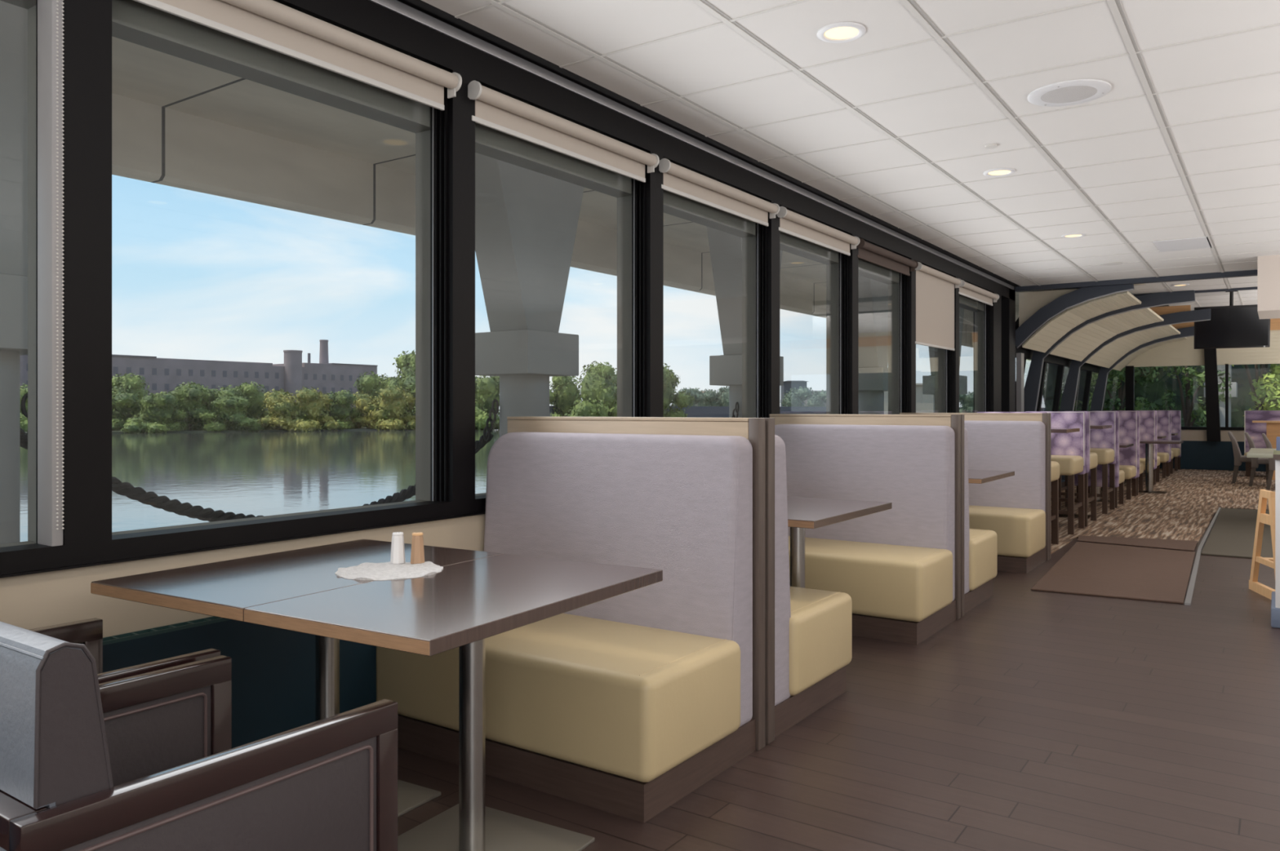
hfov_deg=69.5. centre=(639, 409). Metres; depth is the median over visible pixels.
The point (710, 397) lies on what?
tree
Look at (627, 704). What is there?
bench
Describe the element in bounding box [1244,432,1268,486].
chair
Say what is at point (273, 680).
wall
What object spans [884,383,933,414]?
house
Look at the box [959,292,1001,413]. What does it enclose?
window
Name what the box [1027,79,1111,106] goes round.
ceiling speaker
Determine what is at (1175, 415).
dining chair
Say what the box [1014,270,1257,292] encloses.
trim
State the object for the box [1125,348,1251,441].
window
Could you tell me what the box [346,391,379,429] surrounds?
tree
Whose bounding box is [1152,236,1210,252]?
access panel
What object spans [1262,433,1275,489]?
chair
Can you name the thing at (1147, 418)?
dining chair
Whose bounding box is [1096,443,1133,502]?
dining table
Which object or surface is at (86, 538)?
window
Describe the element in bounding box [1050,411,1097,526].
bar stool
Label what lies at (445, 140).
window
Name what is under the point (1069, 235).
recessed light
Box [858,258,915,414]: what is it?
window
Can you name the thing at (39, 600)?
wall
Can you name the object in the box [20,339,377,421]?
factory
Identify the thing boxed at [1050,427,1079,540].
bar table
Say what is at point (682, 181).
roller blind
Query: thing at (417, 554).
pepper shaker
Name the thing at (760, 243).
window
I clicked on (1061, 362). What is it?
window
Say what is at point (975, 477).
pedestal table
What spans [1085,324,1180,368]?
slatted panel
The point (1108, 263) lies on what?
ceiling speaker
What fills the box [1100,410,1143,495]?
dining chair
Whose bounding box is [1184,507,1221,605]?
edging strip
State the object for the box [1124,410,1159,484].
dining chair
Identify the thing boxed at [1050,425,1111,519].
bar table
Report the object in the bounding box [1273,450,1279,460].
countertop
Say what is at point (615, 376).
tree
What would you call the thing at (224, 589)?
pedestal table
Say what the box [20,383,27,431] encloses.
tree
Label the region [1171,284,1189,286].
recessed light
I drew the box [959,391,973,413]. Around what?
tree
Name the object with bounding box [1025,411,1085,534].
bar stool
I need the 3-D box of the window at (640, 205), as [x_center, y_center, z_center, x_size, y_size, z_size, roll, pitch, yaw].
[-0.360,-0.478,4.467,0.215,1.824,1.438,0,0,35]
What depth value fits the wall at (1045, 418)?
7.44 m
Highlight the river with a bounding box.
[20,428,499,542]
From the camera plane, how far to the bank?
181.21 m
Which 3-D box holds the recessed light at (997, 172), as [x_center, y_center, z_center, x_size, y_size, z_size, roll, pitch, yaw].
[2.330,-1.534,5.988,0.196,0.012,0.196,0,0,35]
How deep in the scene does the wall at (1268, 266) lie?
9.27 m
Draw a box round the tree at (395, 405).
[366,384,415,431]
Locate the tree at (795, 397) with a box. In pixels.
[780,386,813,406]
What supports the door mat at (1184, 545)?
on the carpet at (1193, 498)
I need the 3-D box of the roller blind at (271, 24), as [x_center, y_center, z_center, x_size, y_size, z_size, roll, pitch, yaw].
[-1.120,-1.264,3.129,0.078,0.152,1.345,0,0,35]
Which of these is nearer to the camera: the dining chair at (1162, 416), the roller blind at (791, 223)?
the roller blind at (791, 223)
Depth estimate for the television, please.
14.38 m
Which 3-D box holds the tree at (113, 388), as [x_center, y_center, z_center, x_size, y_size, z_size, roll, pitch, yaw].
[-104.640,-0.328,179.643,12.129,11.267,13.635,0,0,-9]
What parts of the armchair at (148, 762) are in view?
rail, backrest, panel, arm frame, arm frame, panel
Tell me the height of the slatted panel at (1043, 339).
0.637 m
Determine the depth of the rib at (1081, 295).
11.43 m
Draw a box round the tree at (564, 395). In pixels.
[549,376,582,417]
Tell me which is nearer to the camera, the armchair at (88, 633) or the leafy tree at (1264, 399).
the armchair at (88, 633)
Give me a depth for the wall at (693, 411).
261.35 m
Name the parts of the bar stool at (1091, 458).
leg, backrest, seat, leg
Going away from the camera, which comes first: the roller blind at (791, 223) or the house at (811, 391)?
the roller blind at (791, 223)
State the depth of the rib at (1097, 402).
17.89 m
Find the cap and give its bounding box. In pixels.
[984,143,997,149]
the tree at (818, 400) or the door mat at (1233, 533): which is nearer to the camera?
the door mat at (1233, 533)
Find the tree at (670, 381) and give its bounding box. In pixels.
[663,363,694,417]
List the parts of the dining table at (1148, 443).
plate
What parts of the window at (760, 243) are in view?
frame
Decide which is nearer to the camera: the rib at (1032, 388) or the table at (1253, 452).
the table at (1253, 452)
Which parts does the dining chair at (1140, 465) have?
leg, leg, seat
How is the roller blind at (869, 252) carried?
attached to the window at (901, 287)
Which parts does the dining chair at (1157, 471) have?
leg, backrest, leg, seat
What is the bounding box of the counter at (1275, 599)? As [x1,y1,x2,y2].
[1271,450,1279,628]
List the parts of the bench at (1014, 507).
backrest, seat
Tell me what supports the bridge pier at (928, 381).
on the quay
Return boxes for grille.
[102,616,231,645]
[1040,85,1097,103]
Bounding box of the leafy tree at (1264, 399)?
[1231,364,1279,416]
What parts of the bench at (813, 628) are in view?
backrest, seat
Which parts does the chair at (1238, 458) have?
backrest, leg, seat, leg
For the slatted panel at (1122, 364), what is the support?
attached to the rib at (1097, 402)
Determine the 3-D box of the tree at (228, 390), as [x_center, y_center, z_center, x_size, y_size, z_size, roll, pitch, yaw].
[-85.031,0.141,185.437,12.929,10.173,11.500,0,0,-1]
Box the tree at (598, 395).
[564,360,617,417]
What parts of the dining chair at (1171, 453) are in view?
backrest, leg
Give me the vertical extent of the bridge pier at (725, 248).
8.170 m
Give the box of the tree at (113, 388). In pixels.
[111,387,121,417]
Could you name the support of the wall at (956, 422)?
on the floor
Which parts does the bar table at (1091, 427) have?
plate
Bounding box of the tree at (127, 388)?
[111,372,157,431]
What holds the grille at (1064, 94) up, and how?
attached to the ceiling speaker at (1071, 92)
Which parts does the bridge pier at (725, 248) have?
chain link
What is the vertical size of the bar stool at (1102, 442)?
1.187 m
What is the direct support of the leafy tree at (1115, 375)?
on the quay
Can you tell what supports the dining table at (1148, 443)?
on the carpet at (1193, 498)
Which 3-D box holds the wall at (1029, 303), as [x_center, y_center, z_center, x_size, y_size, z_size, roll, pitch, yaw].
[5.439,-1.223,11.406,1.430,0.647,0.020,0,0,35]
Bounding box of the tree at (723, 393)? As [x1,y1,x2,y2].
[715,386,728,406]
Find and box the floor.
[397,481,1279,850]
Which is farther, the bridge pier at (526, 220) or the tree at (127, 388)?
the tree at (127, 388)
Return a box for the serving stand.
[1252,421,1279,479]
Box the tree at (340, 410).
[316,390,360,430]
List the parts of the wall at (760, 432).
rail, panel, post, post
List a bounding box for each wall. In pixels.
[0,514,484,638]
[102,616,376,748]
[506,416,774,751]
[549,405,1045,417]
[769,413,964,619]
[899,413,1050,560]
[1018,283,1145,327]
[1124,329,1279,471]
[1257,254,1279,319]
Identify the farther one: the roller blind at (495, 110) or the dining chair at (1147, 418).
the dining chair at (1147, 418)
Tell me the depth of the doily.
2.57 m
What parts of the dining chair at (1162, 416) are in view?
seat, leg, leg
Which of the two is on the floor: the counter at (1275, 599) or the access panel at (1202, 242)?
the counter at (1275, 599)
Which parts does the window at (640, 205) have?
sill, frame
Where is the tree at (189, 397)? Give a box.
[167,381,218,431]
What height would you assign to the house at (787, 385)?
19.000 m
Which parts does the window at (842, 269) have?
frame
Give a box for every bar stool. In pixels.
[977,412,1059,544]
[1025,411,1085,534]
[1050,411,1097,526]
[1057,411,1115,514]
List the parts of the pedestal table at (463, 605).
plate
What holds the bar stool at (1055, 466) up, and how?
on the carpet at (1193, 498)
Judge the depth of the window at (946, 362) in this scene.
9.54 m
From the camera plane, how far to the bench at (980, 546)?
5.58 m
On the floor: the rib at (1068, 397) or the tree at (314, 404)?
the rib at (1068, 397)
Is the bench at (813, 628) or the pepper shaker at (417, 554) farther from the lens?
the bench at (813, 628)
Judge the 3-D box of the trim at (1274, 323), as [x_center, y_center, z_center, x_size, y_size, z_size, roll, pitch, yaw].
[13.886,-1.625,16.385,4.800,0.230,0.030,0,0,35]
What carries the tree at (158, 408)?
on the bank
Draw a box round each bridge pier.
[0,0,27,544]
[475,152,584,442]
[706,226,783,417]
[858,275,888,414]
[922,307,967,413]
[1204,364,1237,426]
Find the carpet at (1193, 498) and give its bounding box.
[1050,468,1275,554]
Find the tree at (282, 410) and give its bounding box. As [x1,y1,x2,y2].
[256,387,319,431]
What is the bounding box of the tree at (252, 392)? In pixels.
[235,381,271,422]
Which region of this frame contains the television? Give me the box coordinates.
[1194,290,1270,349]
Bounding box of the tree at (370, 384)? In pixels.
[353,371,395,427]
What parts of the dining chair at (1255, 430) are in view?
leg, backrest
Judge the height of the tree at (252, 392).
10.989 m
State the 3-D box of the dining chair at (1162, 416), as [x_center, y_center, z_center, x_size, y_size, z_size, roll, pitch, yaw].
[9.046,0.617,16.383,0.567,1.187,0.660,0,0,35]
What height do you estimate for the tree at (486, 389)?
14.002 m
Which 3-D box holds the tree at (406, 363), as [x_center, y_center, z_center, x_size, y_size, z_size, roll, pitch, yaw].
[-53.573,-4.075,214.481,17.043,19.675,19.435,0,0,-8]
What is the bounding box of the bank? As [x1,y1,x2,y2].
[25,413,499,434]
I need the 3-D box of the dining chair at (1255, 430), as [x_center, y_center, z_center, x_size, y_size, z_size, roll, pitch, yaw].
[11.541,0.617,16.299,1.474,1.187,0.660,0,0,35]
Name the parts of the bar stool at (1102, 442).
leg, leg, seat, backrest, leg, leg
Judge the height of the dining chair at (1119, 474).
1.187 m
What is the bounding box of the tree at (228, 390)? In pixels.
[193,385,245,430]
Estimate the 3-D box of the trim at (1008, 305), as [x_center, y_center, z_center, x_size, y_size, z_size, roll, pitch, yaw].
[4.467,-0.115,11.635,0.430,2.850,0.320,0,0,35]
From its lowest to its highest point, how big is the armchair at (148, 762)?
0.878 m
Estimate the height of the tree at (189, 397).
10.829 m
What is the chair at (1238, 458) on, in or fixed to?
on the carpet at (1193, 498)
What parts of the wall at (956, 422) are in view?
rail, panel, post, post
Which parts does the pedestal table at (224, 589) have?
plate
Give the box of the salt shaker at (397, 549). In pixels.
[390,532,405,564]
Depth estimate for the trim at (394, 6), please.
4.61 m
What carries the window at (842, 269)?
in the wall at (39, 600)
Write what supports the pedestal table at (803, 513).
on the floor
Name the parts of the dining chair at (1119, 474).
leg, leg, seat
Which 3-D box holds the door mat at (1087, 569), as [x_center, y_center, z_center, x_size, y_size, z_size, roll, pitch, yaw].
[3.672,1.203,7.017,0.918,0.012,2.573,0,0,32]
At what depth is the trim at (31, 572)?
2.86 m
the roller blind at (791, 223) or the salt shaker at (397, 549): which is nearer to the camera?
the salt shaker at (397, 549)
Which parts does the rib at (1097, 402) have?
leg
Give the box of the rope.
[20,428,493,522]
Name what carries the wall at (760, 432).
on the floor
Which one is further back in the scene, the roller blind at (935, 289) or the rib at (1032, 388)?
the rib at (1032, 388)
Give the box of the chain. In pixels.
[56,0,64,530]
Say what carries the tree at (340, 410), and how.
on the bank
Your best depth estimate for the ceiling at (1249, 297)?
15.42 m
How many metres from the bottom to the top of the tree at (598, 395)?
16.326 m
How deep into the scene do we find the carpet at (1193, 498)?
11.38 m
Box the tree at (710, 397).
[691,387,720,406]
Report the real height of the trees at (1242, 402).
10.758 m
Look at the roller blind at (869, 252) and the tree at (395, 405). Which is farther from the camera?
the tree at (395, 405)
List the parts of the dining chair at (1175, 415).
seat, leg, leg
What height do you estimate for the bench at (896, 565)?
1.115 m
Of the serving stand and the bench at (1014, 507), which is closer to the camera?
the bench at (1014, 507)
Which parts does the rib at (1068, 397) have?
leg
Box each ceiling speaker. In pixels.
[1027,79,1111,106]
[1101,262,1122,265]
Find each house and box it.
[780,381,808,406]
[804,391,826,405]
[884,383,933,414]
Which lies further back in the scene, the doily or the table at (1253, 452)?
the table at (1253, 452)
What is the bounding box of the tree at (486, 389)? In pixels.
[475,375,499,430]
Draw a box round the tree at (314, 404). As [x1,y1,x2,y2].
[292,386,340,431]
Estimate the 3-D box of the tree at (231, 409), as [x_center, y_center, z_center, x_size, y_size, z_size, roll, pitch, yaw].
[-80.696,0.987,181.383,10.369,8.204,11.657,0,0,40]
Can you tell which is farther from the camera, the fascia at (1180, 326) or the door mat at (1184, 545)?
the fascia at (1180, 326)
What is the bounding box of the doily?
[334,561,443,580]
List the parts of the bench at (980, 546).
backrest, seat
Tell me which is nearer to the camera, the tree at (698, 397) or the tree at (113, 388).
the tree at (113, 388)
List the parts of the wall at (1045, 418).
rail, panel, post, post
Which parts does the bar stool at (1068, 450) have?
backrest, seat, leg, leg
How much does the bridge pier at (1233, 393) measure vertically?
8.170 m
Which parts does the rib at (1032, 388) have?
leg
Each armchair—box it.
[0,622,397,850]
[29,617,220,684]
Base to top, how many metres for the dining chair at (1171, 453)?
1.187 m
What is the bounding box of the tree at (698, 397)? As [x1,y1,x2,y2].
[670,387,705,406]
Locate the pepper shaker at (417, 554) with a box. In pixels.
[410,532,424,564]
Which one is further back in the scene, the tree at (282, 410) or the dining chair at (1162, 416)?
the tree at (282, 410)
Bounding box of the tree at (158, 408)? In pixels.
[119,391,189,433]
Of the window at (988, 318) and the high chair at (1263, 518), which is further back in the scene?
the window at (988, 318)
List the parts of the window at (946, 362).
frame, frame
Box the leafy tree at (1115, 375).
[1058,366,1161,411]
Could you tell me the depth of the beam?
4.35 m
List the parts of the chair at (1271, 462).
backrest, leg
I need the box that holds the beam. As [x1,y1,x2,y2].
[272,0,1014,300]
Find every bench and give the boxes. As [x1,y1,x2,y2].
[376,431,755,823]
[774,424,955,645]
[774,435,852,737]
[964,420,1046,573]
[964,427,997,614]
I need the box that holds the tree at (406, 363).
[378,350,415,427]
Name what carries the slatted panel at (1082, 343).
attached to the rib at (1032, 388)
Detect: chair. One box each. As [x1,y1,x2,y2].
[1074,411,1124,508]
[1088,410,1137,499]
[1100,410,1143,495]
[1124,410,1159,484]
[1129,410,1155,485]
[1156,410,1169,478]
[1168,410,1173,475]
[1171,410,1181,471]
[1227,431,1269,484]
[1244,410,1279,476]
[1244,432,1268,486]
[1248,489,1275,599]
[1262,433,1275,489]
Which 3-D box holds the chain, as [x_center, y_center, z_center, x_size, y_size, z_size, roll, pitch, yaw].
[-1.573,-0.458,2.504,0.006,1.571,0.019,0,0,35]
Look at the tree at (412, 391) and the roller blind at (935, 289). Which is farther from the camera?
the tree at (412, 391)
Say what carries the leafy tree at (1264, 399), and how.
on the ground
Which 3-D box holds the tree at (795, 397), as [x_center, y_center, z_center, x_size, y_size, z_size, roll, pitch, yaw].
[54.985,-1.223,329.654,13.930,14.071,15.792,0,0,-15]
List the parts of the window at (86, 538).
sill, frame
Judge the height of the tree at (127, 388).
12.454 m
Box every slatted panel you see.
[1022,291,1141,352]
[1049,307,1164,361]
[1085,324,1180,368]
[1112,337,1186,371]
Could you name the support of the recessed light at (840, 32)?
in the ceiling at (895, 122)
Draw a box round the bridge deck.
[111,36,1031,347]
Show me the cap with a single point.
(991, 145)
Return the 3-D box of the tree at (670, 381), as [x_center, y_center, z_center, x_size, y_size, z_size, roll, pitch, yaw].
[5.076,-2.912,230.932,17.521,17.283,15.585,0,0,-31]
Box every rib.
[1015,284,1134,348]
[1023,290,1195,412]
[1059,308,1210,479]
[1089,326,1194,411]
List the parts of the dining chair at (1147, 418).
seat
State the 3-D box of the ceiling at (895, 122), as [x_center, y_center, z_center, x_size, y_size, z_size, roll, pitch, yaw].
[3.872,-1.587,3.888,7.255,0.106,17.200,0,0,35]
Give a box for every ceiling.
[421,0,1279,294]
[1168,289,1257,311]
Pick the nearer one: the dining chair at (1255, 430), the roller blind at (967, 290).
the roller blind at (967, 290)
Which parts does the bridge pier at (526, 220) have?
chain link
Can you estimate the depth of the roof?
12.81 m
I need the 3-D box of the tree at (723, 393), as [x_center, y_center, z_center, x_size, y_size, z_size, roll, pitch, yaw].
[31.360,-1.456,329.932,16.162,14.643,14.257,0,0,25]
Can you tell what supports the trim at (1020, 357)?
attached to the wall at (39, 600)
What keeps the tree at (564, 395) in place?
on the bank
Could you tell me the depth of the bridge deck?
11.56 m
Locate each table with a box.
[90,539,503,817]
[244,553,662,850]
[786,496,892,588]
[968,469,1014,484]
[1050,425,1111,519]
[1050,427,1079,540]
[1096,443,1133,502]
[1130,435,1166,480]
[1137,440,1183,493]
[1246,448,1275,458]
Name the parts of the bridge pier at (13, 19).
chain link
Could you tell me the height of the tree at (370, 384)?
14.330 m
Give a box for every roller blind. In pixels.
[133,0,462,111]
[467,80,659,182]
[658,158,779,226]
[777,206,859,256]
[856,238,918,275]
[915,262,962,351]
[958,280,999,306]
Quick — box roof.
[1015,288,1168,367]
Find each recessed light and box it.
[817,22,866,43]
[982,168,1015,177]
[1061,233,1085,238]
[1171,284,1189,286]
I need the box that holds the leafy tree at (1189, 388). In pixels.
[1160,365,1232,426]
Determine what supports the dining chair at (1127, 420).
on the carpet at (1193, 498)
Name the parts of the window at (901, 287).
frame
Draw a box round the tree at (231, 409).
[196,393,263,431]
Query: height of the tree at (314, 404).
9.951 m
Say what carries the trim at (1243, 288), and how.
attached to the ceiling at (895, 122)
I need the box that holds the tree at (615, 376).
[610,371,617,386]
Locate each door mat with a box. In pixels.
[1031,542,1195,604]
[1077,535,1197,551]
[1200,507,1273,559]
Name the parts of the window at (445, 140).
sill, pane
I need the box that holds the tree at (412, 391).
[409,387,415,411]
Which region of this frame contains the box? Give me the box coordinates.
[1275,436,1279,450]
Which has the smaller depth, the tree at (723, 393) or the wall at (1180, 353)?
the wall at (1180, 353)
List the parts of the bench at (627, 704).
seat, backrest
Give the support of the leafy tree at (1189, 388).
on the ground
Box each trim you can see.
[0,511,485,578]
[368,0,1013,289]
[398,0,1019,286]
[973,286,1015,413]
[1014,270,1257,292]
[1016,353,1023,412]
[1133,286,1257,296]
[1270,318,1279,330]
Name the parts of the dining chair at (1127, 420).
backrest, seat, leg, leg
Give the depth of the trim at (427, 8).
4.70 m
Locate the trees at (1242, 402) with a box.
[1040,364,1279,426]
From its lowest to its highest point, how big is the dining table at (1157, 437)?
0.755 m
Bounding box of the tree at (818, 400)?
[804,390,826,407]
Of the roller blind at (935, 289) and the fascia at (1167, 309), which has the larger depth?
the fascia at (1167, 309)
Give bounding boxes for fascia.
[1150,305,1191,315]
[1171,322,1194,328]
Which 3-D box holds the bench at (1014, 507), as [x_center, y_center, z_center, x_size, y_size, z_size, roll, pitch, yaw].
[2.558,0.652,7.399,1.220,1.115,0.720,0,0,35]
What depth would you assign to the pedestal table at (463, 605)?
2.41 m
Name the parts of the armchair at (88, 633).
arm frame, arm frame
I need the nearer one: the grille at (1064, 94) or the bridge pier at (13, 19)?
the grille at (1064, 94)
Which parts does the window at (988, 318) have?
frame, frame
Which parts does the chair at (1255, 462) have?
backrest, leg, seat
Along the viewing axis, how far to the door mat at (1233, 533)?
8.66 m
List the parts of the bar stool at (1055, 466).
backrest, seat, leg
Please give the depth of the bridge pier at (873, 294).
21.56 m
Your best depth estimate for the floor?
3.28 m
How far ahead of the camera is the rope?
8.57 m
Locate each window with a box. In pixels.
[0,0,111,574]
[111,0,475,560]
[475,122,663,513]
[663,190,779,417]
[779,231,858,414]
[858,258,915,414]
[934,276,959,413]
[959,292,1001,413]
[1015,346,1109,412]
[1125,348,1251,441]

